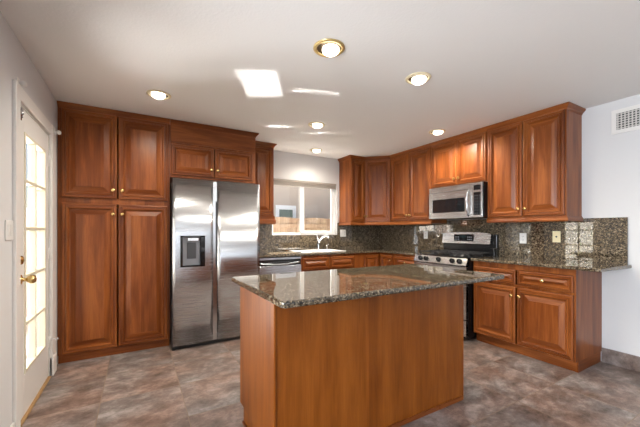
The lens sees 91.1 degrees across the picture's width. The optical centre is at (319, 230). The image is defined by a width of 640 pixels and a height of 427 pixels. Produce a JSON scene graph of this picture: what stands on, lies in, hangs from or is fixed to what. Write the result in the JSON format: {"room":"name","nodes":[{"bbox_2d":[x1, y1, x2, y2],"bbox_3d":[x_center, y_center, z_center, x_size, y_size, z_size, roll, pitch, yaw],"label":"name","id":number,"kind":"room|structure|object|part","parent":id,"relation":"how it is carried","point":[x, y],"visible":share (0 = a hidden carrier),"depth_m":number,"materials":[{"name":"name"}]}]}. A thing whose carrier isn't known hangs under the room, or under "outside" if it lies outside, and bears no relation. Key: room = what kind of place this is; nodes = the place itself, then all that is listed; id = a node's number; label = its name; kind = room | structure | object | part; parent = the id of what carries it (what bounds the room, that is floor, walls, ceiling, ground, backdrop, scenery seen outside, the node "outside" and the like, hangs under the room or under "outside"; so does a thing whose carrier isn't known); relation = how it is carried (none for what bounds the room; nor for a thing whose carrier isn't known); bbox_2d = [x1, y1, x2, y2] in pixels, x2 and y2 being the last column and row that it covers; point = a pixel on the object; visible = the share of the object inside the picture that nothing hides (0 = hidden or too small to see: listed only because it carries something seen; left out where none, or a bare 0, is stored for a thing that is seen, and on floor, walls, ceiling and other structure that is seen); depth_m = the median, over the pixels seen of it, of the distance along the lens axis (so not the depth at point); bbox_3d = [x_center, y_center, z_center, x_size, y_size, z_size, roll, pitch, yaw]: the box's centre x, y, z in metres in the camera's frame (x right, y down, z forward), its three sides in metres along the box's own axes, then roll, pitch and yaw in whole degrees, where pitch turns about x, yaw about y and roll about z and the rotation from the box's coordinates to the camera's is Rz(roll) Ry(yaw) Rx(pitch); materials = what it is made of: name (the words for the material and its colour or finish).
{"room":"kitchen","nodes":[
{"label":"kitchen","id":0,"kind":"room"},
{"bbox_2d":[0,11,57,426],"bbox_3d":[-2.018,0.020,2.066,0.120,2.440,3.200,0,0,-30],"label":"wall","id":1,"kind":"structure","parent":0,"point":[15,62],"depth_m":1.82,"materials":[{"name":"white paint"}]},
{"bbox_2d":[5,220,12,240],"bbox_3d":[-1.800,-0.003,1.821,0.010,0.117,0.115,0,0,-30],"label":"light switch","id":2,"kind":"object","parent":1,"relation":"attached to","point":[8,223],"visible":1,"depth_m":1.80,"materials":[{"name":"white plastic"}]},
{"bbox_2d":[17,77,27,86],"bbox_3d":[-1.869,-0.925,1.974,0.046,0.060,0.040,0,0,-30],"label":"rod bracket","id":3,"kind":"object","parent":1,"relation":"attached to","point":[22,83],"visible":0.73,"depth_m":1.97,"materials":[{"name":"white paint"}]},
{"bbox_2d":[12,79,55,426],"bbox_3d":[-2.094,0.165,2.334,0.018,2.150,1.050,0,0,-30],"label":"trim","id":4,"kind":"structure","parent":1,"relation":"attached to","point":[19,96],"depth_m":1.92,"materials":[{"name":"white paint"}]},
{"bbox_2d":[21,104,58,426],"bbox_3d":[-2.110,0.211,2.302,0.190,2.058,0.840,0,0,-30],"label":"door","id":5,"kind":"structure","parent":1,"relation":"in","point":[35,377],"depth_m":2.31,"materials":[{"name":"white paint"}]},
{"bbox_3d":[-1.895,0.315,2.040,0.080,0.062,0.062,0,0,-30],"label":"knob","id":6,"kind":"part","parent":5,"relation":"part of","materials":[{"name":"gold metal"}]},
{"bbox_2d":[50,352,56,375],"bbox_3d":[-2.320,1.159,2.732,0.026,0.159,0.125,0,0,-30],"label":"trim","id":7,"kind":"structure","parent":1,"relation":"attached to","point":[53,361],"depth_m":2.69,"materials":[{"name":"white paint"}]},
{"bbox_2d":[54,128,60,135],"bbox_3d":[-2.304,-0.865,2.762,0.046,0.060,0.040,0,0,-30],"label":"rod bracket","id":8,"kind":"object","parent":1,"relation":"attached to","point":[58,132],"visible":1,"depth_m":2.75,"materials":[{"name":"white paint"}]},
{"bbox_2d":[274,150,338,233],"bbox_3d":[-0.875,0.020,4.660,4.660,2.440,0.140,0,0,-30],"label":"wall","id":9,"kind":"structure","parent":0,"point":[287,166],"depth_m":4.98,"materials":[{"name":"white paint"}]},
{"bbox_2d":[170,119,258,183],"bbox_3d":[-1.339,-0.889,3.888,0.985,0.615,0.699,0,0,-30],"label":"upper cabinet","id":10,"kind":"object","parent":9,"relation":"attached to","point":[198,151],"visible":0.94,"depth_m":3.59,"materials":[{"name":"brown wood"}]},
{"bbox_3d":[-1.411,-0.771,3.491,0.443,0.333,0.024,0,0,-30],"label":"door","id":11,"kind":"part","parent":10,"relation":"part of","materials":[{"name":"brown wood"}]},
{"bbox_3d":[-1.201,-1.053,3.621,0.939,0.186,0.010,0,0,-30],"label":"frieze panel","id":12,"kind":"part","parent":10,"relation":"part of","materials":[{"name":"brown wood"}]},
{"bbox_3d":[-1.344,-1.171,3.897,0.985,0.052,0.679,0,0,-30],"label":"crown moulding","id":13,"kind":"part","parent":10,"relation":"part of","materials":[{"name":"brown wood"}]},
{"bbox_3d":[-1.018,-0.771,3.719,0.444,0.333,0.024,0,0,-30],"label":"door","id":14,"kind":"part","parent":10,"relation":"part of","materials":[{"name":"brown wood"}]},
{"bbox_2d":[255,141,276,224],"bbox_3d":[-0.853,-0.643,4.378,0.392,1.107,0.359,0,0,-30],"label":"upper cabinet","id":15,"kind":"object","parent":9,"relation":"attached to","point":[264,151],"visible":0.66,"depth_m":4.26,"materials":[{"name":"brown wood"}]},
{"bbox_3d":[-0.788,-0.683,4.234,0.334,0.922,0.024,0,0,-30],"label":"door","id":16,"kind":"part","parent":15,"relation":"part of","materials":[{"name":"brown wood"}]},
{"bbox_3d":[-0.853,-1.171,4.378,0.392,0.052,0.359,0,0,-30],"label":"crown moulding","id":17,"kind":"part","parent":15,"relation":"part of","materials":[{"name":"brown wood"}]},
{"bbox_3d":[-0.860,-0.147,4.380,0.382,0.115,0.349,0,0,-30],"label":"light rail","id":18,"kind":"part","parent":15,"relation":"part of","materials":[{"name":"brown wood"}]},
{"bbox_2d":[272,187,336,234],"bbox_3d":[-0.245,-0.360,5.009,1.140,0.850,0.117,0,0,-30],"label":"window","id":19,"kind":"structure","parent":9,"relation":"in","point":[332,191],"depth_m":5.06,"materials":[{"name":"white plastic"}]},
{"bbox_3d":[-0.046,-0.355,5.124,0.610,0.800,0.038,0,0,-30],"label":"sash","id":20,"kind":"part","parent":19,"relation":"part of","materials":[{"name":"white plastic"}]},
{"bbox_3d":[-0.230,0.062,4.983,1.140,0.006,0.057,0,0,-30],"label":"sill","id":21,"kind":"part","parent":19,"relation":"part of","materials":[{"name":"white paint"}]},
{"bbox_2d":[274,179,335,188],"bbox_3d":[-0.229,-0.739,4.981,1.130,0.087,0.043,0,0,-30],"label":"roller blind","id":22,"kind":"object","parent":9,"relation":"attached to","point":[276,181],"visible":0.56,"depth_m":4.95,"materials":[{"name":"beige fabric"}]},
{"bbox_2d":[260,223,379,251],"bbox_3d":[-0.007,0.086,5.070,2.504,0.437,0.020,0,0,-30],"label":"backsplash","id":23,"kind":"structure","parent":9,"relation":"attached to","point":[357,236],"depth_m":5.12,"materials":[{"name":"stone"}]},
{"bbox_2d":[340,230,345,236],"bbox_3d":[0.389,0.040,5.281,0.115,0.117,0.010,0,0,-30],"label":"wall outlet","id":24,"kind":"object","parent":23,"relation":"attached to","point":[342,232],"visible":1,"depth_m":5.28,"materials":[{"name":"white plastic"}]},
{"bbox_2d":[338,155,365,224],"bbox_3d":[0.524,-0.643,5.165,0.311,1.107,0.379,0,0,-30],"label":"upper cabinet","id":25,"kind":"object","parent":9,"relation":"attached to","point":[351,167],"visible":1,"depth_m":5.06,"materials":[{"name":"brown wood"}]},
{"bbox_3d":[0.519,-1.171,5.173,0.311,0.052,0.359,0,0,-30],"label":"crown moulding","id":26,"kind":"part","parent":25,"relation":"part of","materials":[{"name":"brown wood"}]},
{"bbox_3d":[0.522,-0.117,5.183,0.297,0.053,0.345,0,0,-30],"label":"light rail","id":27,"kind":"part","parent":25,"relation":"part of","materials":[{"name":"brown wood"}]},
{"bbox_3d":[0.614,-0.648,5.046,0.260,0.992,0.024,0,0,-30],"label":"door","id":28,"kind":"part","parent":25,"relation":"part of","materials":[{"name":"brown wood"}]},
{"bbox_2d":[0,0,639,158],"bbox_3d":[0.752,-1.250,-0.489,7.010,0.100,10.600,0,0,-30],"label":"ceiling","id":29,"kind":"structure","parent":0,"point":[244,65],"depth_m":2.21,"materials":[{"name":"white paint"}]},
{"bbox_2d":[146,90,170,99],"bbox_3d":[-1.418,-1.180,2.765,0.196,0.040,0.196,0,0,-30],"label":"recessed light","id":30,"kind":"object","parent":29,"relation":"in","point":[157,94],"visible":1,"depth_m":2.72,"materials":[{"name":"gold"}]},
{"bbox_3d":[-1.416,-1.179,2.750,0.114,0.038,0.114,0,0,-30],"label":"bulb","id":31,"kind":"part","parent":30,"relation":"part of","materials":[{"name":"white glass"}]},
{"bbox_2d":[310,148,321,152],"bbox_3d":[-0.059,-1.180,4.663,0.192,0.040,0.192,0,0,-30],"label":"recessed light","id":32,"kind":"object","parent":29,"relation":"in","point":[315,150],"visible":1,"depth_m":4.62,"materials":[{"name":"beige"}]},
{"bbox_2d":[308,122,324,127],"bbox_3d":[-0.039,-1.180,3.545,0.192,0.040,0.192,0,0,-30],"label":"recessed light","id":33,"kind":"object","parent":29,"relation":"in","point":[311,124],"visible":1,"depth_m":3.50,"materials":[{"name":"beige"}]},
{"bbox_3d":[-0.030,-1.179,3.537,0.114,0.038,0.114,0,0,-30],"label":"bulb","id":34,"kind":"part","parent":33,"relation":"part of","materials":[{"name":"white glass"}]},
{"bbox_2d":[313,38,344,57],"bbox_3d":[0.059,-1.180,2.062,0.208,0.040,0.208,0,0,-30],"label":"recessed light","id":35,"kind":"object","parent":29,"relation":"in","point":[328,48],"visible":1,"depth_m":2.03,"materials":[{"name":"gold metal"}]},
{"bbox_3d":[0.070,-1.179,2.066,0.114,0.038,0.114,0,0,-30],"label":"bulb","id":36,"kind":"part","parent":35,"relation":"part of","materials":[{"name":"white glass"}]},
{"bbox_2d":[405,72,430,84],"bbox_3d":[0.770,-1.180,2.466,0.196,0.040,0.196,0,0,-30],"label":"recessed light","id":37,"kind":"object","parent":29,"relation":"in","point":[418,78],"visible":1,"depth_m":2.44,"materials":[{"name":"gold"}]},
{"bbox_3d":[0.780,-1.179,2.474,0.114,0.038,0.114,0,0,-30],"label":"bulb","id":38,"kind":"part","parent":37,"relation":"part of","materials":[{"name":"white glass"}]},
{"bbox_2d":[429,129,445,134],"bbox_3d":[1.414,-1.180,3.795,0.192,0.040,0.192,0,0,-30],"label":"recessed light","id":39,"kind":"object","parent":29,"relation":"in","point":[435,131],"visible":1,"depth_m":3.75,"materials":[{"name":"beige glass"}]},
{"bbox_3d":[1.423,-1.179,3.786,0.114,0.038,0.114,0,0,-30],"label":"bulb","id":40,"kind":"part","parent":39,"relation":"part of","materials":[{"name":"white glass"}]},
{"bbox_2d":[22,338,639,426],"bbox_3d":[0.752,1.290,-0.489,6.810,0.100,10.400,0,0,-30],"label":"floor","id":41,"kind":"structure","parent":0,"point":[196,386],"depth_m":2.41,"materials":[{"name":"tile"}]},
{"bbox_2d":[57,101,169,363],"bbox_3d":[-2.174,0.021,3.404,0.942,2.436,0.699,0,0,-30],"label":"pantry cabinet","id":42,"kind":"object","parent":41,"relation":"on","point":[114,165],"visible":1,"depth_m":3.10,"materials":[{"name":"brown wood"}]},
{"bbox_3d":[-2.214,-0.730,3.026,0.434,0.828,0.024,0,0,-30],"label":"door","id":43,"kind":"part","parent":42,"relation":"part of","materials":[{"name":"brown wood"}]},
{"bbox_3d":[-2.214,0.446,3.026,0.434,1.418,0.024,0,0,-30],"label":"door","id":44,"kind":"part","parent":42,"relation":"part of","materials":[{"name":"brown wood"}]},
{"bbox_3d":[-2.019,-1.171,3.135,0.942,0.052,0.038,0,0,-30],"label":"crown moulding","id":45,"kind":"part","parent":42,"relation":"part of","materials":[{"name":"brown wood"}]},
{"bbox_3d":[-1.824,-0.730,3.252,0.444,0.828,0.024,0,0,-30],"label":"door","id":46,"kind":"part","parent":42,"relation":"part of","materials":[{"name":"brown wood"}]},
{"bbox_3d":[-1.824,0.446,3.252,0.444,1.418,0.024,0,0,-30],"label":"door","id":47,"kind":"part","parent":42,"relation":"part of","materials":[{"name":"brown wood"}]},
{"bbox_2d":[170,178,259,350],"bbox_3d":[-1.306,0.348,3.790,0.930,1.780,0.822,0,0,-30],"label":"refrigerator","id":48,"kind":"object","parent":41,"relation":"on","point":[215,226],"visible":0.9,"depth_m":3.40,"materials":[{"name":"grey metal"}]},
{"bbox_3d":[-1.364,0.215,3.327,0.173,0.300,0.022,0,0,-30],"label":"dispenser panel","id":49,"kind":"part","parent":48,"relation":"part of","materials":[{"name":"grey plastic"}]},
{"bbox_3d":[-1.349,0.325,3.337,0.402,1.734,0.063,0,0,-30],"label":"door","id":50,"kind":"part","parent":48,"relation":"part of","materials":[{"name":"silver metal"}]},
{"bbox_3d":[-1.341,0.092,3.319,0.114,0.040,0.022,0,0,-30],"label":"dispenser spout","id":51,"kind":"part","parent":48,"relation":"part of","materials":[{"name":"silver metal"}]},
{"bbox_3d":[-0.926,0.325,3.582,0.482,1.734,0.063,0,0,-30],"label":"door","id":52,"kind":"part","parent":48,"relation":"part of","materials":[{"name":"silver metal"}]},
{"bbox_2d":[260,256,300,274],"bbox_3d":[-0.649,0.789,4.298,0.604,0.899,0.601,0,0,-30],"label":"dishwasher","id":53,"kind":"object","parent":41,"relation":"on","point":[268,265],"visible":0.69,"depth_m":4.06,"materials":[{"name":"silver metal"}]},
{"bbox_3d":[-0.508,0.421,4.054,0.592,0.044,0.036,0,0,-30],"label":"handle","id":54,"kind":"part","parent":53,"relation":"part of","materials":[{"name":"silver metal"}]},
{"bbox_3d":[-0.516,0.787,4.069,0.604,0.675,0.028,0,0,-30],"label":"door","id":55,"kind":"part","parent":53,"relation":"part of","materials":[{"name":"silver metal"}]},
{"bbox_2d":[301,254,353,271],"bbox_3d":[-0.007,0.788,4.687,0.885,0.901,0.654,0,0,-30],"label":"base cabinet","id":56,"kind":"object","parent":41,"relation":"on","point":[337,261],"visible":0.31,"depth_m":4.41,"materials":[{"name":"brown wood"}]},
{"bbox_3d":[-0.053,0.452,4.330,0.424,0.167,0.024,0,0,-30],"label":"false drawer","id":57,"kind":"part","parent":56,"relation":"part of","materials":[{"name":"brown wood"}]},
{"bbox_3d":[0.324,0.452,4.549,0.422,0.167,0.024,0,0,-30],"label":"false drawer","id":58,"kind":"part","parent":56,"relation":"part of","materials":[{"name":"brown wood"}]},
{"bbox_2d":[240,285,463,426],"bbox_3d":[0.253,0.788,2.214,1.498,0.902,0.651,0,0,-30],"label":"kitchen island","id":59,"kind":"object","parent":41,"relation":"on","point":[393,360],"visible":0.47,"depth_m":1.86,"materials":[{"name":"brown wood"}]},
{"bbox_3d":[-0.366,1.190,1.823,0.011,0.099,0.489,0,0,-30],"label":"panel","id":60,"kind":"part","parent":59,"relation":"part of","materials":[{"name":"brown wood"}]},
{"bbox_3d":[-0.385,0.739,1.854,0.013,0.803,0.562,0,0,-30],"label":"panel","id":61,"kind":"part","parent":59,"relation":"part of","materials":[{"name":"brown wood"}]},
{"bbox_3d":[-0.235,0.788,1.589,0.013,0.902,0.044,0,0,-30],"label":"corner trim","id":62,"kind":"part","parent":59,"relation":"part of","materials":[{"name":"brown wood"}]},
{"bbox_3d":[0.275,1.224,2.161,1.483,0.029,0.537,0,0,-30],"label":"shoe moulding","id":63,"kind":"part","parent":59,"relation":"part of","materials":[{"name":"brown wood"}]},
{"bbox_2d":[231,264,503,308],"bbox_3d":[0.349,0.321,2.134,1.680,0.032,0.862,0,0,-30],"label":"island countertop","id":64,"kind":"structure","parent":59,"relation":"on","point":[294,289],"depth_m":1.85,"materials":[{"name":"stone"}]},
{"bbox_3d":[1.050,0.788,2.319,0.013,0.902,0.015,0,0,-30],"label":"corner trim","id":65,"kind":"part","parent":59,"relation":"part of","materials":[{"name":"brown wood"}]},
{"bbox_2d":[354,252,394,267],"bbox_3d":[0.886,0.788,5.048,1.016,0.901,0.942,0,0,-30],"label":"base cabinet","id":66,"kind":"object","parent":41,"relation":"on","point":[360,259],"visible":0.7,"depth_m":4.76,"materials":[{"name":"brown wood"}]},
{"bbox_2d":[260,248,430,257],"bbox_3d":[0.355,0.320,4.464,2.523,0.030,1.428,0,0,-30],"label":"countertop","id":67,"kind":"structure","parent":66,"relation":"on","point":[356,250],"depth_m":4.49,"materials":[{"name":"stone"}]},
{"bbox_2d":[289,249,345,264],"bbox_3d":[-0.040,0.397,4.675,0.736,0.207,0.440,0,0,-30],"label":"sink","id":68,"kind":"object","parent":67,"relation":"in","point":[320,250],"visible":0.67,"depth_m":4.68,"materials":[{"name":"white ceramic"}]},
{"bbox_2d":[300,250,335,264],"bbox_3d":[-0.028,0.401,4.654,0.670,0.199,0.330,0,0,-30],"label":"basin","id":69,"kind":"object","parent":68,"relation":"in","point":[303,251],"depth_m":4.70,"materials":[{"name":"white ceramic"}]},
{"bbox_2d":[316,234,330,249],"bbox_3d":[0.051,0.174,4.874,0.235,0.237,0.064,0,0,25],"label":"faucet","id":70,"kind":"object","parent":67,"relation":"on","point":[325,235],"visible":1,"depth_m":4.89,"materials":[{"name":"silver metal"}]},
{"bbox_3d":[0.059,0.132,4.870,0.218,0.153,0.050,0,0,20],"label":"spout","id":71,"kind":"part","parent":70,"relation":"part of","materials":[{"name":"silver metal"}]},
{"bbox_3d":[0.794,0.742,4.822,0.281,0.747,0.024,0,0,-30],"label":"door","id":72,"kind":"part","parent":66,"relation":"part of","materials":[{"name":"brown wood"}]},
{"bbox_3d":[1.002,0.742,4.767,0.024,0.747,0.275,0,0,-30],"label":"door","id":73,"kind":"part","parent":66,"relation":"part of","materials":[{"name":"brown wood"}]},
{"bbox_2d":[394,254,415,264],"bbox_3d":[1.427,0.788,4.539,0.590,0.901,0.478,0,0,-30],"label":"base cabinet","id":74,"kind":"object","parent":41,"relation":"on","point":[399,259],"visible":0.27,"depth_m":4.45,"materials":[{"name":"brown wood"}]},
{"bbox_2d":[414,232,498,339],"bbox_3d":[1.681,0.619,3.963,0.688,1.202,0.762,0,0,-30],"label":"gas range","id":75,"kind":"object","parent":41,"relation":"on","point":[458,251],"visible":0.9,"depth_m":3.82,"materials":[{"name":"silver metal"}]},
{"bbox_3d":[1.450,0.702,3.829,0.039,0.587,0.754,0,0,-30],"label":"oven door","id":76,"kind":"part","parent":75,"relation":"part of","materials":[{"name":"silver metal"}]},
{"bbox_3d":[1.453,0.354,3.830,0.055,0.088,0.762,0,0,-30],"label":"control panel","id":77,"kind":"part","parent":75,"relation":"part of","materials":[{"name":"silver metal"}]},
{"bbox_2d":[417,253,492,260],"bbox_3d":[1.704,0.317,3.976,0.536,0.034,0.762,0,0,-30],"label":"cooktop","id":78,"kind":"object","parent":75,"relation":"in","point":[447,256],"depth_m":3.78,"materials":[{"name":"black metal"}]},
{"bbox_3d":[1.450,1.097,3.829,0.039,0.177,0.754,0,0,-30],"label":"storage drawer","id":79,"kind":"part","parent":75,"relation":"part of","materials":[{"name":"silver metal"}]},
{"bbox_2d":[474,261,601,372],"bbox_3d":[2.178,0.788,3.244,0.590,0.901,0.956,0,0,-30],"label":"base cabinet","id":80,"kind":"object","parent":41,"relation":"on","point":[553,316],"visible":0.8,"depth_m":2.94,"materials":[{"name":"brown wood"}]},
{"bbox_3d":[1.839,0.465,3.324,0.024,0.145,0.448,0,0,-30],"label":"drawer","id":81,"kind":"part","parent":80,"relation":"part of","materials":[{"name":"brown wood"}]},
{"bbox_3d":[1.839,0.845,3.324,0.024,0.566,0.448,0,0,-30],"label":"door","id":82,"kind":"part","parent":80,"relation":"part of","materials":[{"name":"brown wood"}]},
{"bbox_3d":[2.075,0.465,2.917,0.024,0.145,0.466,0,0,-30],"label":"drawer","id":83,"kind":"part","parent":80,"relation":"part of","materials":[{"name":"brown wood"}]},
{"bbox_3d":[2.075,0.845,2.917,0.024,0.566,0.466,0,0,-30],"label":"door","id":84,"kind":"part","parent":80,"relation":"part of","materials":[{"name":"brown wood"}]},
{"bbox_2d":[471,256,631,271],"bbox_3d":[2.233,0.320,3.157,0.586,0.030,1.168,0,0,-30],"label":"countertop","id":85,"kind":"structure","parent":80,"relation":"on","point":[560,264],"depth_m":2.93,"materials":[{"name":"stone"}]},
{"bbox_2d":[442,232,491,243],"bbox_3d":[1.922,0.091,4.139,0.055,0.147,0.697,0,0,-30],"label":"control panel","id":86,"kind":"object","parent":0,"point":[451,237],"depth_m":4.10,"materials":[{"name":"silver metal"}]},
{"bbox_2d":[463,94,639,356],"bbox_3d":[3.766,0.020,1.200,0.100,2.440,10.500,0,0,-30],"label":"wall","id":87,"kind":"structure","parent":0,"point":[610,163],"depth_m":2.88,"materials":[{"name":"white paint"}]},
{"bbox_2d":[364,155,390,224],"bbox_3d":[0.978,-0.643,5.273,0.630,1.107,0.646,0,0,-30],"label":"upper cabinet","id":88,"kind":"object","parent":87,"relation":"attached to","point":[377,168],"visible":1,"depth_m":5.05,"materials":[{"name":"brown wood"}]},
{"bbox_3d":[0.924,-0.117,5.062,0.414,0.053,0.024,0,0,16],"label":"light rail","id":89,"kind":"part","parent":88,"relation":"part of","materials":[{"name":"brown wood"}]},
{"bbox_3d":[0.922,-1.171,5.055,0.414,0.052,0.038,0,0,16],"label":"crown moulding","id":90,"kind":"part","parent":88,"relation":"part of","materials":[{"name":"brown wood"}]},
{"bbox_2d":[390,143,446,224],"bbox_3d":[1.444,-0.643,4.728,0.372,1.107,0.808,0,0,-30],"label":"upper cabinet","id":91,"kind":"object","parent":87,"relation":"attached to","point":[410,170],"visible":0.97,"depth_m":4.60,"materials":[{"name":"brown wood"}]},
{"bbox_3d":[1.220,-0.648,4.827,0.024,0.992,0.392,0,0,-30],"label":"door","id":92,"kind":"part","parent":91,"relation":"part of","materials":[{"name":"brown wood"}]},
{"bbox_3d":[1.317,-1.171,4.654,0.038,0.052,0.808,0,0,-30],"label":"crown moulding","id":93,"kind":"part","parent":91,"relation":"part of","materials":[{"name":"brown wood"}]},
{"bbox_3d":[1.323,-0.117,4.657,0.024,0.053,0.808,0,0,-30],"label":"light rail","id":94,"kind":"part","parent":91,"relation":"part of","materials":[{"name":"brown wood"}]},
{"bbox_3d":[1.421,-0.648,4.481,0.024,0.992,0.388,0,0,-30],"label":"door","id":95,"kind":"part","parent":91,"relation":"part of","materials":[{"name":"brown wood"}]},
{"bbox_2d":[430,127,487,188],"bbox_3d":[1.847,-0.884,4.033,0.372,0.625,0.794,0,0,-30],"label":"upper cabinet","id":96,"kind":"object","parent":87,"relation":"attached to","point":[459,159],"visible":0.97,"depth_m":3.90,"materials":[{"name":"brown wood"}]},
{"bbox_3d":[1.626,-0.864,4.126,0.024,0.560,0.392,0,0,-30],"label":"door","id":97,"kind":"part","parent":96,"relation":"part of","materials":[{"name":"brown wood"}]},
{"bbox_2d":[429,181,487,219],"bbox_3d":[1.805,-0.359,3.994,0.443,0.414,0.760,0,0,-30],"label":"microwave","id":98,"kind":"object","parent":96,"relation":"attached to","point":[470,200],"visible":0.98,"depth_m":3.85,"materials":[{"name":"silver metal"}]},
{"bbox_3d":[1.641,-0.324,3.973,0.026,0.336,0.632,0,0,-30],"label":"door","id":99,"kind":"part","parent":98,"relation":"part of","materials":[{"name":"silver metal"}]},
{"bbox_3d":[1.745,-0.325,3.716,0.062,0.311,0.027,0,0,-30],"label":"handle","id":100,"kind":"part","parent":98,"relation":"part of","materials":[{"name":"silver metal"}]},
{"bbox_3d":[1.832,-0.359,3.643,0.026,0.406,0.123,0,0,-30],"label":"control panel","id":101,"kind":"part","parent":98,"relation":"part of","materials":[{"name":"silver metal"}]},
{"bbox_3d":[1.719,-1.171,3.959,0.038,0.052,0.794,0,0,-30],"label":"crown moulding","id":102,"kind":"part","parent":96,"relation":"part of","materials":[{"name":"brown wood"}]},
{"bbox_3d":[1.823,-0.864,3.786,0.024,0.560,0.374,0,0,-30],"label":"door","id":103,"kind":"part","parent":96,"relation":"part of","materials":[{"name":"brown wood"}]},
{"bbox_2d":[380,217,627,264],"bbox_3d":[1.921,0.077,4.264,0.020,0.455,3.347,0,0,-30],"label":"backsplash","id":104,"kind":"structure","parent":87,"relation":"attached to","point":[595,240],"depth_m":3.42,"materials":[{"name":"stone"}]},
{"bbox_2d":[424,231,427,238],"bbox_3d":[1.606,0.062,4.774,0.010,0.117,0.073,0,0,-30],"label":"wall outlet","id":105,"kind":"object","parent":104,"relation":"attached to","point":[425,232],"visible":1,"depth_m":4.76,"materials":[{"name":"white plastic"}]},
{"bbox_2d":[520,233,526,243],"bbox_3d":[2.306,0.085,3.567,0.010,0.117,0.073,0,0,-30],"label":"wall outlet","id":106,"kind":"object","parent":104,"relation":"attached to","point":[523,236],"visible":1,"depth_m":3.56,"materials":[{"name":"white plastic"}]},
{"bbox_2d":[553,231,560,241],"bbox_3d":[2.471,0.062,3.282,0.010,0.117,0.073,0,0,-30],"label":"cover plate","id":107,"kind":"object","parent":104,"relation":"attached to","point":[556,234],"visible":1,"depth_m":3.27,"materials":[{"name":"beige plastic"}]},
{"bbox_2d":[486,102,585,222],"bbox_3d":[2.249,-0.643,3.339,0.372,1.107,0.806,0,0,-30],"label":"upper cabinet","id":108,"kind":"object","parent":87,"relation":"attached to","point":[535,158],"visible":1,"depth_m":3.16,"materials":[{"name":"brown wood"}]},
{"bbox_3d":[2.021,-0.648,3.445,0.024,0.992,0.370,0,0,-30],"label":"door","id":109,"kind":"part","parent":108,"relation":"part of","materials":[{"name":"brown wood"}]},
{"bbox_3d":[2.260,-0.117,3.354,0.338,0.053,0.792,0,0,-30],"label":"light rail","id":110,"kind":"part","parent":108,"relation":"part of","materials":[{"name":"brown wood"}]},
{"bbox_3d":[2.257,-1.171,3.344,0.352,0.052,0.806,0,0,-30],"label":"crown moulding","id":111,"kind":"part","parent":108,"relation":"part of","materials":[{"name":"brown wood"}]},
{"bbox_3d":[2.211,-0.648,3.117,0.024,0.992,0.368,0,0,-30],"label":"door","id":112,"kind":"part","parent":108,"relation":"part of","materials":[{"name":"brown wood"}]},
{"bbox_2d":[601,347,639,371],"bbox_3d":[4.481,1.172,-0.150,0.015,0.134,7.225,0,0,-30],"label":"baseboard","id":113,"kind":"structure","parent":87,"relation":"attached to","point":[620,359],"depth_m":2.85,"materials":[{"name":"stone"}]},
{"bbox_2d":[611,104,639,134],"bbox_3d":[2.812,-1.000,2.734,0.012,0.220,0.420,0,0,-30],"label":"air vent","id":114,"kind":"object","parent":87,"relation":"in","point":[627,119],"visible":1,"depth_m":2.83,"materials":[{"name":"white paint"}]},
{"label":"outside","id":115,"kind":"structure","parent":0,"visible":0},
{"bbox_2d":[26,325,27,348],"bbox_3d":[-4.649,1.410,8.020,28.000,0.100,9.460,0,0,-30],"label":"ground","id":116,"kind":"structure","parent":115,"point":[26,325],"depth_m":4.02,"materials":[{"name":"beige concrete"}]},
{"bbox_2d":[26,207,27,316],"bbox_3d":[-5.099,0.500,4.361,4.350,1.720,0.060,0,0,-30],"label":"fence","id":117,"kind":"object","parent":116,"relation":"on","point":[26,207],"visible":0.03,"depth_m":4.72,"materials":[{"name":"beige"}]},
{"bbox_2d":[273,217,329,232],"bbox_3d":[0.144,0.504,8.160,7.835,1.672,0.065,0,0,-30],"label":"wooden fence","id":118,"kind":"object","parent":116,"relation":"on","point":[283,224],"visible":0.09,"depth_m":7.75,"materials":[{"name":"brown wood"}]},
{"bbox_3d":[0.091,-0.120,8.117,7.700,0.100,0.044,0,0,-30],"label":"rail","id":119,"kind":"part","parent":118,"relation":"part of","materials":[{"name":"brown wood"}]},
{"bbox_2d":[274,185,329,218],"bbox_3d":[0.084,-0.740,9.625,8.200,4.200,0.230,0,0,-30],"label":"house","id":120,"kind":"structure","parent":116,"relation":"on","point":[286,198],"depth_m":9.13,"materials":[{"name":"beige paint"}]},
{"bbox_3d":[-0.968,-0.360,8.907,0.440,0.500,0.013,0,0,-30],"label":"pane","id":121,"kind":"part","parent":120,"relation":"part of","materials":[{"name":"grey"}]}
]}

